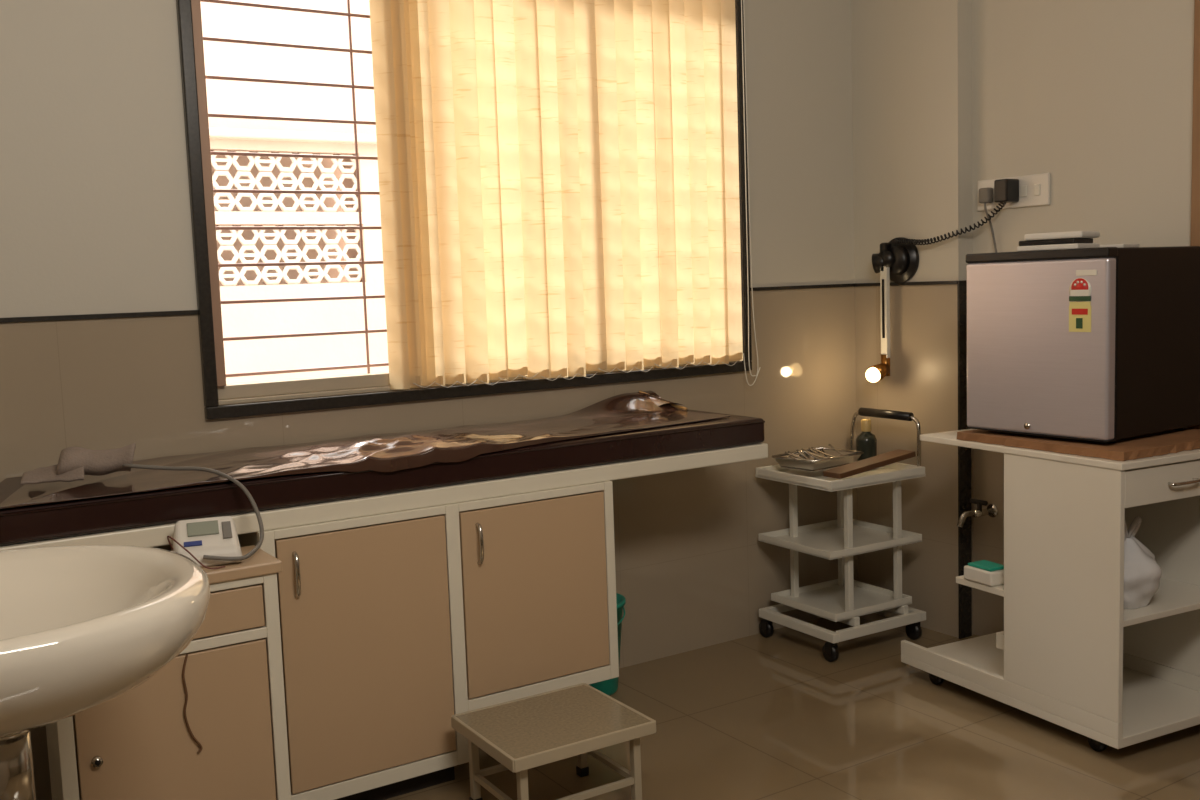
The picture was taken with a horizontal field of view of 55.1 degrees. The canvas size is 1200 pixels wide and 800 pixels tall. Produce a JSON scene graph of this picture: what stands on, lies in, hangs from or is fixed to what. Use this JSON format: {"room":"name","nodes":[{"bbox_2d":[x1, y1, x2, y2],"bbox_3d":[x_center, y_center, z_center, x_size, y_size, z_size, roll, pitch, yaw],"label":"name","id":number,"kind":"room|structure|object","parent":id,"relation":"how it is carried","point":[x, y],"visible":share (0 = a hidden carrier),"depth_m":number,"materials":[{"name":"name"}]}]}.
{"room":"examination room","nodes":[
{"label":"examination room","id":0,"kind":"room"},
{"bbox_2d":[0,0,857,799],"bbox_3d":[-0.579,-0.438,3.792,4.190,2.950,0.200,-6,7,-32],"label":"wall","id":1,"kind":"structure","parent":0,"point":[95,211],"depth_m":3.44,"materials":[{"name":"paint"}]},
{"bbox_2d":[200,0,388,376],"bbox_3d":[-0.401,-0.840,3.947,1.978,1.536,0.010,-6,7,-32],"label":"window grille","id":2,"kind":"object","parent":1,"relation":"in","point":[362,262],"visible":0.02,"depth_m":3.62,"materials":[{"name":"metal"}]},
{"bbox_2d":[176,0,751,419],"bbox_3d":[-0.338,-0.832,3.850,2.052,1.609,0.132,-6,7,-32],"label":"window","id":3,"kind":"structure","parent":1,"relation":"in","point":[216,392],"depth_m":3.43,"materials":[{"name":"black metal"}]},
{"bbox_2d":[369,0,760,388],"bbox_3d":[-0.267,-0.760,3.826,2.020,1.578,0.090,-6,7,-32],"label":"vertical blinds","id":4,"kind":"object","parent":3,"relation":"attached to","point":[559,179],"visible":1,"depth_m":3.89,"materials":[{"name":"fabric"}]},
{"bbox_2d":[386,613,1199,799],"bbox_3d":[0.875,1.248,1.779,4.190,0.100,5.370,-6,7,-32],"label":"floor","id":5,"kind":"structure","parent":0,"point":[756,716],"depth_m":3.44,"materials":[{"name":"tile"}]},
{"bbox_2d":[46,545,290,799],"bbox_3d":[-1.006,0.780,2.677,0.522,0.782,0.229,-6,7,-32],"label":"base cabinet","id":6,"kind":"object","parent":5,"relation":"on","point":[210,724],"visible":0.67,"depth_m":2.62,"materials":[{"name":"beige laminate"}]},
{"bbox_2d":[21,443,263,568],"bbox_3d":[-1.117,0.246,2.812,0.662,0.259,0.283,0,6,20],"label":"monitor","id":7,"kind":"object","parent":6,"relation":"on","point":[212,541],"visible":0.98,"depth_m":2.77,"materials":[{"name":"plastic"}]},
{"bbox_2d":[0,443,767,799],"bbox_3d":[-0.761,0.672,3.282,2.841,0.858,0.597,-6,7,-32],"label":"base cabinet","id":8,"kind":"object","parent":5,"relation":"on","point":[403,613],"visible":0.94,"depth_m":3.15,"materials":[{"name":"beige laminate"}]},
{"bbox_2d":[0,408,764,545],"bbox_3d":[-0.584,0.181,3.381,2.348,0.083,0.541,-6,7,-32],"label":"mattress","id":9,"kind":"object","parent":8,"relation":"on","point":[28,523],"visible":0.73,"depth_m":3.00,"materials":[{"name":"brown leather"}]},
{"bbox_2d":[0,391,729,508],"bbox_3d":[-0.572,0.114,3.369,2.195,0.092,0.548,-6,7,-32],"label":"sheet","id":10,"kind":"object","parent":9,"relation":"on","point":[389,452],"visible":0.97,"depth_m":3.19,"materials":[{"name":"brown plastic"}]},
{"bbox_2d":[451,683,655,799],"bbox_3d":[-0.123,0.975,3.082,0.432,0.252,0.377,-6,7,-32],"label":"step stool","id":11,"kind":"object","parent":5,"relation":"on","point":[522,734],"visible":1,"depth_m":3.04,"materials":[{"name":"paint"}]},
{"bbox_2d":[589,593,625,695],"bbox_3d":[-0.027,0.847,3.968,0.246,0.320,0.244,-6,7,-32],"label":"waste bin","id":12,"kind":"object","parent":5,"relation":"on","point":[609,687],"visible":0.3,"depth_m":3.92,"materials":[{"name":"teal plastic"}]},
{"bbox_2d":[755,407,925,661],"bbox_3d":[0.927,0.490,4.429,0.504,0.872,0.448,-6,7,-32],"label":"trolley","id":13,"kind":"object","parent":5,"relation":"on","point":[843,599],"visible":0.91,"depth_m":4.37,"materials":[{"name":"white plastic"}]},
{"bbox_2d":[771,444,863,471],"bbox_3d":[0.841,0.222,4.423,0.300,0.064,0.212,-7,7,-38],"label":"tray","id":14,"kind":"object","parent":13,"relation":"on","point":[811,459],"visible":1,"depth_m":4.39,"materials":[{"name":"silver metal"}]},
{"bbox_2d":[856,419,876,460],"bbox_3d":[1.041,0.171,4.493,0.080,0.192,0.080,-6,7,-32],"label":"medicine bottle","id":15,"kind":"object","parent":13,"relation":"on","point":[866,442],"visible":0.71,"depth_m":4.46,"materials":[{"name":"green glass"}]},
{"bbox_2d":[823,449,915,478],"bbox_3d":[1.003,0.236,4.268,0.410,0.055,0.085,-6,7,-34],"label":"wooden board","id":16,"kind":"object","parent":13,"relation":"on","point":[874,462],"visible":1,"depth_m":4.24,"materials":[{"name":"brown wood"}]},
{"bbox_2d":[901,429,1199,751],"bbox_3d":[1.481,0.550,3.688,0.542,0.863,0.915,-5,6,-26],"label":"trolley","id":17,"kind":"object","parent":5,"relation":"on","point":[1068,653],"visible":0.94,"depth_m":3.41,"materials":[{"name":"white laminate"}]},
{"bbox_2d":[964,560,1003,585],"bbox_3d":[1.236,0.550,3.669,0.090,0.055,0.120,-5,6,-26],"label":"soap box","id":18,"kind":"object","parent":17,"relation":"on","point":[985,572],"visible":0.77,"depth_m":3.63,"materials":[{"name":"plastic"}]},
{"bbox_2d":[957,428,1199,460],"bbox_3d":[1.532,0.114,3.562,0.560,0.024,0.609,-5,7,-30],"label":"cardboard sheet","id":19,"kind":"object","parent":17,"relation":"on","point":[1170,441],"visible":0.65,"depth_m":3.36,"materials":[{"name":"brown cardboard"}]},
{"bbox_2d":[966,246,1199,442],"bbox_3d":[1.511,-0.185,3.587,0.534,0.564,0.497,-6,7,-32],"label":"refrigerator","id":20,"kind":"object","parent":19,"relation":"on","point":[1100,344],"visible":1,"depth_m":3.40,"materials":[{"name":"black metal"}]},
{"bbox_2d":[1017,231,1138,250],"bbox_3d":[1.476,-0.490,3.543,0.374,0.052,0.220,-6,7,-32],"label":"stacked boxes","id":21,"kind":"object","parent":20,"relation":"on","point":[1071,239],"visible":0.84,"depth_m":3.44,"materials":[{"name":"plastic"}]},
{"bbox_2d":[1124,516,1161,608],"bbox_3d":[1.541,0.469,3.356,0.205,0.261,0.185,-6,7,-32],"label":"plastic bag","id":22,"kind":"object","parent":17,"relation":"on","point":[1142,573],"visible":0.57,"depth_m":3.29,"materials":[{"name":"white plastic"}]},
{"bbox_2d":[851,0,1193,637],"bbox_3d":[2.498,-0.432,2.667,0.230,2.950,5.020,-6,7,-32],"label":"wall","id":23,"kind":"structure","parent":0,"point":[949,96],"depth_m":4.26,"materials":[{"name":"paint"}]},
{"bbox_2d":[0,280,971,638],"bbox_3d":[0.863,0.521,1.685,3.890,1.366,5.020,-6,7,-32],"label":"trim","id":24,"kind":"structure","parent":23,"relation":"attached to","point":[964,453],"depth_m":4.34,"materials":[{"name":"wood"}]},
{"bbox_2d":[866,202,1005,381],"bbox_3d":[1.236,-0.403,4.319,0.160,0.691,0.582,-6,7,-37],"label":"lamp","id":25,"kind":"object","parent":23,"relation":"attached to","point":[897,261],"visible":0.98,"depth_m":4.48,"materials":[{"name":"black plastic"}]},
{"bbox_2d":[957,498,997,527],"bbox_3d":[1.408,0.422,4.291,0.160,0.100,0.070,-6,7,-32],"label":"tap","id":26,"kind":"object","parent":23,"relation":"attached to","point":[991,510],"visible":1,"depth_m":4.28,"materials":[{"name":"silver metal"}]},
{"bbox_2d":[977,173,1049,252],"bbox_3d":[1.463,-0.434,4.143,0.084,0.730,0.305,-6,7,-32],"label":"socket plate","id":27,"kind":"object","parent":23,"relation":"attached to","point":[1027,190],"visible":0.78,"depth_m":4.08,"materials":[{"name":"plastic"}]},
{"bbox_2d":[1187,0,1199,428],"bbox_3d":[2.090,-0.348,3.225,0.029,2.700,0.885,-6,7,-32],"label":"door","id":28,"kind":"structure","parent":23,"relation":"in","point":[1195,182],"depth_m":3.53,"materials":[{"name":"brown wood"}]},
{"bbox_3d":[-0.861,-0.098,0.522,0.150,2.950,5.020,-6,7,-32],"label":"wall","id":29,"kind":"structure","parent":0,"visible":0},
{"bbox_2d":[0,545,210,799],"bbox_3d":[-1.056,0.495,1.844,0.836,0.643,0.718,-6,7,-32],"label":"basin","id":30,"kind":"object","parent":29,"relation":"attached to","point":[82,627],"visible":1,"depth_m":1.83,"materials":[{"name":"ceramic"}]},
{"label":"outside","id":31,"kind":"structure","parent":0,"visible":0},
{"bbox_3d":[-3.022,1.690,8.722,20.000,0.100,10.330,-6,7,-32],"label":"ground","id":32,"kind":"structure","parent":31,"visible":0},
{"bbox_2d":[200,0,388,383],"bbox_3d":[-1.526,-0.895,6.909,13.000,5.300,0.550,-6,7,-32],"label":"neighbouring building","id":33,"kind":"structure","parent":32,"relation":"on","point":[227,21],"depth_m":6.57,"materials":[{"name":"concrete"}]}
]}

